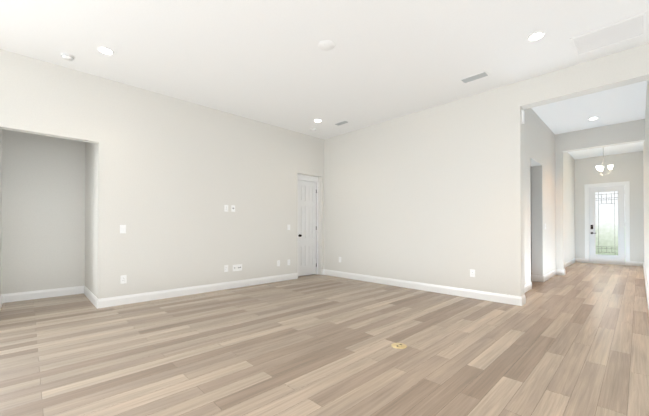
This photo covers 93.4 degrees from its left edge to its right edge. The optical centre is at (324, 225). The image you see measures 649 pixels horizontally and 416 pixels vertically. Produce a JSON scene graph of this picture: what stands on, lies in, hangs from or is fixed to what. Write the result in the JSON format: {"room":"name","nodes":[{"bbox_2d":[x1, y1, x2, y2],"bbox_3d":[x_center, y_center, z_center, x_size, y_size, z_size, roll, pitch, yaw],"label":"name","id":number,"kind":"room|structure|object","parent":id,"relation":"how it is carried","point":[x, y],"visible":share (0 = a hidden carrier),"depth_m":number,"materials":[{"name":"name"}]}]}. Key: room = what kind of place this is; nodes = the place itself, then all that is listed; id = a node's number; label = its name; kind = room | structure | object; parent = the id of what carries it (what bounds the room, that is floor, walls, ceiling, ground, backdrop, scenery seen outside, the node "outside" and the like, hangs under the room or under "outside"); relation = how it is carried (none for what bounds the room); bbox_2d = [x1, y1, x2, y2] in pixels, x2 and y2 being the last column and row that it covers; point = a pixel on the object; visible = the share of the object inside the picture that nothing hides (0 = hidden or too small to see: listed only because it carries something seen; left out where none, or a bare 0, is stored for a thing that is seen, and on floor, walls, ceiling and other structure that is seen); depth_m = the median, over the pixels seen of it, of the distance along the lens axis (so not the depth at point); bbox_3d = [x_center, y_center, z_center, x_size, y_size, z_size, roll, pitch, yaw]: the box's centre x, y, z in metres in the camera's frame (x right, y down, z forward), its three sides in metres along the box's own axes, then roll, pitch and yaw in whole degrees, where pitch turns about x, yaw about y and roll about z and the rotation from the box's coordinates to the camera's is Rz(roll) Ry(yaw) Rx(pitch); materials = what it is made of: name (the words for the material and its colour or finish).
{"room":"living room","nodes":[
{"label":"living room","id":0,"kind":"room"},
{"bbox_2d":[0,129,1,295],"bbox_3d":[-4.701,-0.485,4.288,0.200,3.350,1.420,0,-1,-44],"label":"wall","id":1,"kind":"structure","parent":0,"point":[0,204],"depth_m":4.56,"materials":[{"name":"paint"}]},
{"bbox_2d":[0,294,2,309],"bbox_3d":[-4.484,1.122,4.209,0.016,0.135,1.420,0,-1,-44],"label":"baseboard","id":2,"kind":"structure","parent":1,"relation":"attached to","point":[1,299],"depth_m":4.50,"materials":[{"name":"paint"}]},
{"bbox_2d":[1,129,85,293],"bbox_3d":[-4.689,-0.479,5.150,1.020,3.350,0.200,0,-1,-44],"label":"wall","id":3,"kind":"structure","parent":0,"point":[43,212],"depth_m":5.04,"materials":[{"name":"paint"}]},
{"bbox_2d":[2,286,83,302],"bbox_3d":[-4.614,1.128,5.062,1.020,0.135,0.016,0,-1,-44],"label":"baseboard","id":4,"kind":"structure","parent":3,"relation":"attached to","point":[28,295],"depth_m":5.02,"materials":[{"name":"paint"}]},
{"bbox_2d":[85,142,96,295],"bbox_3d":[-3.826,-0.479,5.138,0.200,3.350,1.420,0,-1,-44],"label":"wall","id":5,"kind":"structure","parent":0,"point":[90,211],"depth_m":4.96,"materials":[{"name":"paint"}]},
{"bbox_2d":[84,286,97,308],"bbox_3d":[-3.759,1.127,4.903,0.016,0.135,1.436,0,-1,-44],"label":"baseboard","id":6,"kind":"structure","parent":5,"relation":"attached to","point":[91,296],"depth_m":4.77,"materials":[{"name":"paint"}]},
{"bbox_2d":[0,49,323,298],"bbox_3d":[-2.000,-0.535,5.785,5.760,3.470,0.200,0,-1,-44],"label":"wall","id":7,"kind":"structure","parent":0,"point":[174,176],"depth_m":5.10,"materials":[{"name":"paint"}]},
{"bbox_2d":[120,225,125,232],"bbox_3d":[-3.044,0.052,4.617,0.078,0.125,0.012,0,-1,-44],"label":"light switch","id":8,"kind":"object","parent":7,"relation":"attached to","point":[122,228],"visible":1,"depth_m":4.62,"materials":[{"name":"plastic"}]},
{"bbox_2d":[120,275,126,283],"bbox_3d":[-3.038,0.812,4.620,0.078,0.125,0.010,0,-1,-44],"label":"electrical outlet","id":9,"kind":"object","parent":7,"relation":"attached to","point":[123,279],"visible":1,"depth_m":4.62,"materials":[{"name":"plastic"}]},
{"bbox_2d":[98,273,297,307],"bbox_3d":[-1.935,1.132,5.686,3.690,0.135,0.016,0,-1,-44],"label":"baseboard","id":10,"kind":"structure","parent":7,"relation":"attached to","point":[130,299],"depth_m":5.26,"materials":[{"name":"paint"}]},
{"bbox_2d":[233,264,241,270],"bbox_3d":[-1.689,0.816,5.930,0.200,0.125,0.012,0,-1,-44],"label":"outlet","id":11,"kind":"object","parent":7,"relation":"attached to","point":[237,267],"visible":1,"depth_m":5.93,"materials":[{"name":"plastic"}]},
{"bbox_2d":[298,180,316,275],"bbox_3d":[-0.409,0.060,7.373,0.612,2.270,0.110,0,-1,-44],"label":"closet door","id":12,"kind":"structure","parent":7,"relation":"in","point":[307,227],"depth_m":7.38,"materials":[{"name":"paint"}]},
{"bbox_2d":[297,174,317,274],"bbox_3d":[-0.456,0.000,7.364,0.760,2.420,0.082,0,-1,-44],"label":"door frame","id":13,"kind":"structure","parent":7,"relation":"attached to","point":[306,178],"depth_m":7.51,"materials":[{"name":"paint"}]},
{"bbox_2d":[0,262,648,415],"bbox_3d":[2.278,1.250,4.213,18.200,0.120,12.000,0,-1,-44],"label":"floor","id":14,"kind":"structure","parent":0,"point":[574,341],"depth_m":2.85,"materials":[{"name":"brown wood"}]},
{"bbox_2d":[391,343,406,348],"bbox_3d":[0.733,1.179,3.005,0.152,0.007,0.152,0,-1,-44],"label":"electrical outlet","id":15,"kind":"object","parent":14,"relation":"on","point":[399,345],"visible":1,"depth_m":3.00,"materials":[{"name":"gold"}]},
{"bbox_2d":[0,0,648,138],"bbox_3d":[-0.734,-2.299,1.309,9.800,0.240,12.000,0,-1,-44],"label":"ceiling","id":16,"kind":"structure","parent":0,"point":[270,62],"depth_m":3.71,"materials":[{"name":"paint"}]},
{"bbox_2d":[60,53,73,60],"bbox_3d":[-3.271,-2.145,3.889,0.136,0.036,0.136,0,-1,-44],"label":"smoke detector","id":17,"kind":"object","parent":16,"relation":"attached to","point":[67,56],"visible":1,"depth_m":3.87,"materials":[{"name":"plastic"}]},
{"bbox_2d":[97,46,113,54],"bbox_3d":[-2.700,-2.158,3.775,0.170,0.011,0.170,0,-1,-44],"label":"recessed light","id":18,"kind":"object","parent":16,"relation":"in","point":[106,50],"visible":1,"depth_m":3.76,"materials":[{"name":"paint"}]},
{"bbox_2d":[318,40,335,50],"bbox_3d":[0.028,-2.161,3.666,0.210,0.006,0.210,0,-1,-44],"label":"ceiling canopy","id":19,"kind":"object","parent":16,"relation":"attached to","point":[326,45],"visible":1,"depth_m":3.66,"materials":[{"name":"paint"}]},
{"bbox_2d":[334,120,348,125],"bbox_3d":[0.356,-2.142,6.384,0.160,0.010,0.340,0,-1,-44],"label":"ceiling vent","id":20,"kind":"object","parent":16,"relation":"in","point":[341,123],"visible":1,"depth_m":6.39,"materials":[{"name":"metal"}]},
{"bbox_2d":[459,71,489,83],"bbox_3d":[2.182,-2.154,4.449,0.180,0.010,0.370,0,-1,-44],"label":"ceiling vent","id":21,"kind":"object","parent":16,"relation":"in","point":[477,76],"visible":1,"depth_m":4.44,"materials":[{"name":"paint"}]},
{"bbox_2d":[527,31,544,40],"bbox_3d":[2.416,-2.159,3.491,0.170,0.011,0.170,0,-1,-44],"label":"recessed light","id":22,"kind":"object","parent":16,"relation":"in","point":[535,36],"visible":1,"depth_m":3.48,"materials":[{"name":"paint"}]},
{"bbox_2d":[570,12,647,56],"bbox_3d":[3.236,-2.160,3.493,0.520,0.010,0.620,0,-1,-44],"label":"ceiling vent","id":23,"kind":"object","parent":16,"relation":"in","point":[630,28],"visible":1,"depth_m":3.47,"materials":[{"name":"paint"}]},
{"bbox_2d":[324,43,648,296],"bbox_3d":[1.994,-0.536,5.664,0.200,3.470,5.540,0,-1,-44],"label":"wall","id":24,"kind":"structure","parent":0,"point":[434,195],"depth_m":5.35,"materials":[{"name":"paint"}]},
{"bbox_2d":[324,269,521,305],"bbox_3d":[1.459,1.134,6.050,0.016,0.135,4.226,0,-1,-44],"label":"baseboard","id":25,"kind":"structure","parent":24,"relation":"attached to","point":[494,297],"depth_m":5.49,"materials":[{"name":"paint"}]},
{"bbox_2d":[470,269,474,276],"bbox_3d":[2.442,0.785,5.045,0.010,0.125,0.078,0,-1,-44],"label":"electrical outlet","id":26,"kind":"object","parent":24,"relation":"attached to","point":[472,272],"visible":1,"depth_m":5.04,"materials":[{"name":"plastic"}]},
{"bbox_2d":[521,110,524,123],"bbox_3d":[3.001,-1.643,4.622,0.080,0.190,0.028,0,-1,-44],"label":"sensor","id":27,"kind":"object","parent":24,"relation":"attached to","point":[522,116],"visible":0.98,"depth_m":4.60,"materials":[{"name":"plastic"}]},
{"bbox_2d":[521,295,525,305],"bbox_3d":[3.004,1.125,4.615,0.200,0.135,0.016,0,-1,-44],"label":"baseboard","id":28,"kind":"structure","parent":24,"relation":"attached to","point":[523,299],"depth_m":4.61,"materials":[{"name":"paint"}]},
{"bbox_2d":[524,108,555,284],"bbox_3d":[4.252,-0.532,6.283,3.900,3.470,0.200,0,-1,-44],"label":"wall","id":29,"kind":"structure","parent":0,"point":[542,215],"depth_m":6.61,"materials":[{"name":"paint"}]},
{"bbox_2d":[524,282,531,292],"bbox_3d":[3.725,1.131,5.609,0.620,0.135,0.016,0,-1,-44],"label":"baseboard","id":30,"kind":"structure","parent":29,"relation":"attached to","point":[527,286],"depth_m":5.62,"materials":[{"name":"paint"}]},
{"bbox_2d":[532,275,543,281],"bbox_3d":[4.603,1.138,6.603,0.016,0.135,0.216,0,-1,-44],"label":"baseboard","id":31,"kind":"structure","parent":29,"relation":"attached to","point":[538,278],"depth_m":6.59,"materials":[{"name":"paint"}]},
{"bbox_2d":[543,269,555,281],"bbox_3d":[5.202,1.141,7.045,1.460,0.135,0.016,0,-1,-44],"label":"baseboard","id":32,"kind":"structure","parent":29,"relation":"attached to","point":[549,275],"depth_m":6.97,"materials":[{"name":"paint"}]},
{"bbox_2d":[564,152,574,262],"bbox_3d":[7.071,-0.514,9.122,3.700,3.470,0.200,0,-1,-44],"label":"wall","id":33,"kind":"structure","parent":0,"point":[569,191],"depth_m":9.55,"materials":[{"name":"paint"}]},
{"bbox_2d":[565,258,575,267],"bbox_3d":[7.146,1.153,9.033,3.700,0.135,0.016,0,-1,-44],"label":"baseboard","id":34,"kind":"structure","parent":33,"relation":"attached to","point":[570,262],"depth_m":9.54,"materials":[{"name":"paint"}]},
{"bbox_2d":[531,119,644,271],"bbox_3d":[4.934,-0.517,8.522,0.200,3.470,5.540,0,-1,-44],"label":"wall","id":35,"kind":"structure","parent":0,"point":[614,134],"depth_m":7.31,"materials":[{"name":"paint"}]},
{"bbox_2d":[556,269,563,274],"bbox_3d":[5.772,1.143,7.495,0.016,0.135,0.166,0,-1,-44],"label":"baseboard","id":36,"kind":"structure","parent":35,"relation":"attached to","point":[559,272],"depth_m":7.49,"materials":[{"name":"paint"}]},
{"bbox_2d":[532,81,646,158],"bbox_3d":[5.791,-2.318,7.652,8.400,0.120,12.000,0,-1,-44],"label":"ceiling","id":37,"kind":"structure","parent":0,"point":[623,104],"depth_m":6.12,"materials":[{"name":"paint"}]},
{"bbox_2d":[596,147,612,175],"bbox_3d":[7.745,-1.810,8.449,0.373,0.885,0.355,0,-1,-44],"label":"chandelier","id":38,"kind":"object","parent":37,"relation":"hanging from","point":[600,168],"visible":0.94,"depth_m":8.43,"materials":[{"name":"white glass"}]},
{"bbox_2d":[575,151,643,261],"bbox_3d":[9.030,-0.508,9.903,0.200,3.470,1.810,0,-1,-44],"label":"wall","id":39,"kind":"structure","parent":0,"point":[634,168],"depth_m":9.58,"materials":[{"name":"paint"}]},
{"bbox_2d":[575,258,584,262],"bbox_3d":[8.550,1.161,10.232,0.016,0.135,0.255,0,-1,-44],"label":"baseboard","id":40,"kind":"structure","parent":39,"relation":"attached to","point":[582,260],"depth_m":10.21,"materials":[{"name":"paint"}]},
{"bbox_2d":[584,181,629,265],"bbox_3d":[9.080,-0.071,9.837,0.218,2.595,1.060,0,-1,-44],"label":"door frame","id":41,"kind":"structure","parent":39,"relation":"attached to","point":[627,217],"depth_m":9.58,"materials":[{"name":"paint"}]},
{"bbox_2d":[589,185,624,264],"bbox_3d":[9.055,-0.021,9.806,0.107,2.470,0.851,0,-1,-44],"label":"front door","id":42,"kind":"structure","parent":39,"relation":"in","point":[607,225],"depth_m":9.81,"materials":[{"name":"paint"}]},
{"bbox_2d":[630,261,642,265],"bbox_3d":[9.481,1.155,9.274,0.016,0.135,0.295,0,-1,-44],"label":"baseboard","id":43,"kind":"structure","parent":39,"relation":"attached to","point":[634,263],"depth_m":9.29,"materials":[{"name":"paint"}]},
{"bbox_2d":[643,80,648,292],"bbox_3d":[6.935,-0.531,6.465,8.000,3.470,0.200,0,-1,-44],"label":"wall","id":44,"kind":"structure","parent":0,"point":[646,193],"depth_m":5.43,"materials":[{"name":"paint"}]},
{"bbox_2d":[643,262,648,313],"bbox_3d":[6.788,1.137,6.462,7.800,0.135,0.016,0,-1,-44],"label":"baseboard","id":45,"kind":"structure","parent":44,"relation":"attached to","point":[647,293],"depth_m":5.25,"materials":[{"name":"paint"}]}
]}

